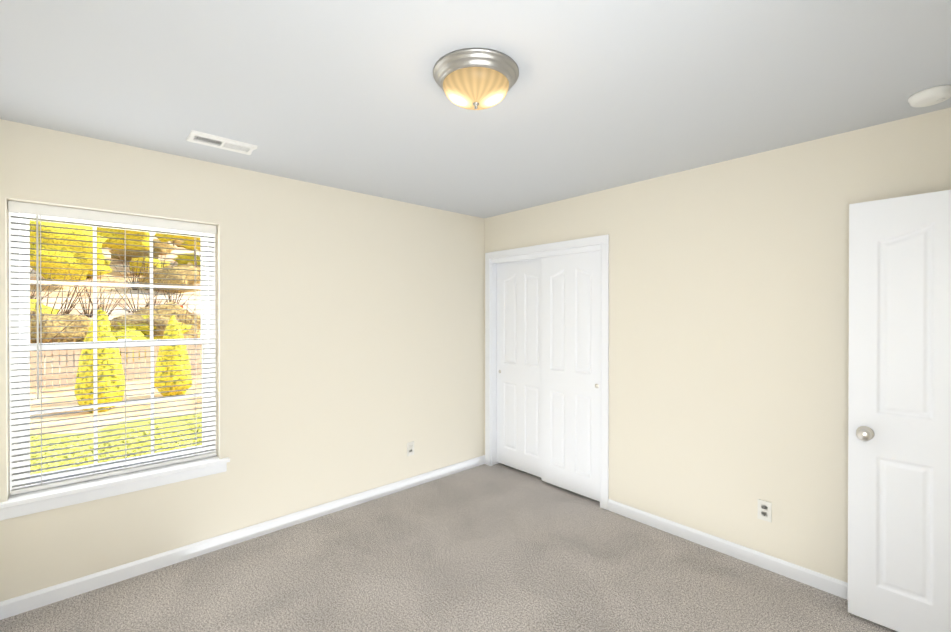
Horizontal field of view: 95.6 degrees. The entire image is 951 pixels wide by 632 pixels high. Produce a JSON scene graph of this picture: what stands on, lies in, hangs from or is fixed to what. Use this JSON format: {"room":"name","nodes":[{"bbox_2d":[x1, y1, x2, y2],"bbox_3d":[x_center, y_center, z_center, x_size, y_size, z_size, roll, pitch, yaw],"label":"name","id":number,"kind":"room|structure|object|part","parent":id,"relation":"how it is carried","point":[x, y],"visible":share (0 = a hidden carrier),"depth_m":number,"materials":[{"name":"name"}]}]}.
{"room":"empty bedroom","nodes":[
{"label":"empty bedroom","id":0,"kind":"room"},
{"bbox_2d":[0,119,483,601],"bbox_3d":[-0.892,0.253,3.537,4.350,2.440,0.200,0,0,-42],"label":"wall","id":1,"kind":"structure","parent":0,"point":[349,343],"depth_m":3.00,"materials":[{"name":"beige paint"}]},
{"bbox_2d":[9,212,215,492],"bbox_3d":[-2.073,0.163,2.545,0.920,1.490,0.078,0,0,-42],"label":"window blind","id":2,"kind":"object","parent":1,"relation":"in","point":[21,323],"depth_m":2.45,"materials":[{"name":"white plastic"}]},
{"bbox_2d":[8,201,216,494],"bbox_3d":[-2.019,0.162,2.486,0.912,1.484,0.066,0,0,-42],"label":"window blind","id":3,"kind":"object","parent":2,"relation":"attached to","point":[45,210],"visible":0.96,"depth_m":2.42,"materials":[{"name":"white plastic"}]},
{"bbox_2d":[0,455,229,520],"bbox_3d":[-1.993,0.951,2.461,1.020,0.087,0.158,0,0,-42],"label":"window sill","id":4,"kind":"structure","parent":1,"relation":"attached to","point":[27,503],"depth_m":2.37,"materials":[{"name":"white wood"}]},
{"bbox_2d":[0,455,484,619],"bbox_3d":[-1.108,1.433,3.192,3.260,0.083,0.029,0,0,-42],"label":"baseboard","id":5,"kind":"structure","parent":1,"relation":"attached to","point":[14,606],"depth_m":2.66,"materials":[{"name":"white wood"}]},
{"bbox_2d":[407,441,413,455],"bbox_3d":[-0.557,1.141,3.706,0.070,0.115,0.007,0,0,-42],"label":"electrical outlet","id":6,"kind":"object","parent":1,"relation":"attached to","point":[410,448],"visible":1,"depth_m":3.70,"materials":[{"name":"white plastic"}]},
{"bbox_2d":[0,463,896,631],"bbox_3d":[0.326,1.529,2.204,4.350,0.100,3.820,0,0,-42],"label":"floor","id":7,"kind":"structure","parent":0,"point":[499,547],"depth_m":2.40,"materials":[{"name":"carpet"}]},
{"bbox_2d":[0,0,950,217],"bbox_3d":[0.326,-1.021,2.192,4.350,0.120,3.820,0,0,-42],"label":"ceiling","id":8,"kind":"structure","parent":0,"point":[350,95],"depth_m":1.77,"materials":[{"name":"white paint"}]},
{"bbox_2d":[186,130,257,154],"bbox_3d":[-1.403,-0.956,2.391,0.315,0.012,0.165,0,0,-42],"label":"ceiling vent","id":9,"kind":"object","parent":8,"relation":"in","point":[198,137],"visible":1,"depth_m":2.38,"materials":[{"name":"white metal"}]},
{"bbox_2d":[433,48,518,109],"bbox_3d":[0.002,-0.889,1.709,0.340,0.139,0.340,0,0,-42],"label":"ceiling light","id":10,"kind":"object","parent":8,"relation":"attached to","point":[475,78],"visible":1,"depth_m":1.62,"materials":[{"name":"silver metal"}]},
{"bbox_3d":[0.002,-0.879,1.709,0.262,0.072,0.262,0,0,-42],"label":"lamp shade","id":11,"kind":"part","parent":10,"relation":"part of","materials":[{"name":"beige glass"}]},
{"bbox_2d":[908,85,950,106],"bbox_3d":[1.963,-0.939,1.857,0.140,0.040,0.140,0,0,-42],"label":"smoke detector","id":12,"kind":"object","parent":8,"relation":"attached to","point":[931,96],"visible":1,"depth_m":1.83,"materials":[{"name":"white plastic"}]},
{"bbox_2d":[484,107,950,582],"bbox_3d":[1.351,0.755,2.998,0.120,3.440,3.620,0,0,-42],"label":"wall","id":13,"kind":"structure","parent":0,"point":[728,341],"depth_m":2.61,"materials":[{"name":"beige paint"}]},
{"bbox_2d":[497,258,541,476],"bbox_3d":[0.433,0.453,4.045,0.034,1.985,0.630,0,0,-42],"label":"closet door","id":14,"kind":"structure","parent":13,"relation":"in","point":[519,352],"depth_m":4.04,"materials":[{"name":"white paint"}]},
{"bbox_2d":[485,234,608,509],"bbox_3d":[0.598,0.426,3.808,0.141,2.092,1.349,0,0,-42],"label":"trim","id":15,"kind":"structure","parent":13,"relation":"attached to","point":[581,245],"depth_m":3.69,"materials":[{"name":"white wood"}]},
{"bbox_2d":[541,251,599,501],"bbox_3d":[0.793,0.455,3.578,0.034,1.985,0.596,0,0,-42],"label":"closet door","id":16,"kind":"structure","parent":13,"relation":"in","point":[570,443],"depth_m":3.55,"materials":[{"name":"white paint"}]},
{"bbox_2d":[608,499,847,599],"bbox_3d":[1.725,1.436,2.490,0.014,0.083,2.121,0,0,-42],"label":"baseboard","id":17,"kind":"structure","parent":13,"relation":"attached to","point":[834,586],"depth_m":2.62,"materials":[{"name":"white wood"}]},
{"bbox_2d":[757,499,771,522],"bbox_3d":[1.695,1.142,2.527,0.007,0.115,0.070,0,0,-42],"label":"electrical outlet","id":18,"kind":"object","parent":13,"relation":"attached to","point":[764,510],"visible":1,"depth_m":2.52,"materials":[{"name":"white plastic"}]},
{"bbox_2d":[848,190,950,631],"bbox_3d":[2.092,0.458,1.876,0.035,2.015,0.710,0,0,-42],"label":"door","id":19,"kind":"structure","parent":13,"relation":"in","point":[899,513],"depth_m":1.99,"materials":[{"name":"white paint"}]},
{"bbox_2d":[856,426,873,440],"bbox_3d":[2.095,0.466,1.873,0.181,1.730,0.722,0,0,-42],"label":"door knob","id":20,"kind":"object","parent":19,"relation":"attached to","point":[864,433],"depth_m":2.04,"materials":[{"name":"silver metal"}]},
{"label":"outside","id":21,"kind":"structure","parent":0,"visible":0},
{"bbox_2d":[30,374,201,433],"bbox_3d":[-36.924,1.985,44.985,180.000,0.200,170.000,0,0,-42],"label":"ground","id":22,"kind":"structure","parent":21,"point":[60,399],"depth_m":9.53,"materials":[{"name":"beige soil"}]},
{"bbox_2d":[74,308,124,412],"bbox_3d":[-8.154,0.982,9.364,0.833,2.347,0.859,0,0,-42],"label":"tree","id":23,"kind":"object","parent":22,"relation":"on","point":[99,362],"depth_m":9.15,"materials":[{"name":"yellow plant"}]},
{"bbox_2d":[30,342,201,389],"bbox_3d":[-15.250,1.407,9.326,44.075,1.280,0.120,0,0,-42],"label":"fence","id":24,"kind":"object","parent":22,"relation":"on","point":[62,370],"depth_m":12.49,"materials":[{"name":"brown wood"}]},
{"bbox_2d":[30,413,201,474],"bbox_3d":[-3.006,1.657,3.831,10.422,1.541,2.018,0,0,-42],"label":"hedge","id":25,"kind":"object","parent":22,"relation":"on","point":[45,436],"depth_m":3.43,"materials":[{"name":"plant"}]},
{"bbox_2d":[154,315,191,396],"bbox_3d":[-7.766,1.035,11.075,0.847,2.132,0.830,0,0,-42],"label":"tree","id":26,"kind":"object","parent":22,"relation":"on","point":[167,358],"depth_m":10.85,"materials":[{"name":"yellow plant"}]},
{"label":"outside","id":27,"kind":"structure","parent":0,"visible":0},
{"bbox_2d":[30,233,200,384],"bbox_3d":[-40.687,-6.191,34.224,120.000,16.350,70.000,0,0,-42],"label":"sky","id":28,"kind":"structure","parent":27,"point":[140,301],"depth_m":20.23,"materials":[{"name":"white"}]},
{"bbox_2d":[30,220,200,360],"bbox_3d":[-27.533,-7.396,27.603,31.956,18.189,42.450,0,0,-42],"label":"trees","id":29,"kind":"object","parent":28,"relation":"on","point":[86,324],"depth_m":18.67,"materials":[{"name":"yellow plant"}]}
]}

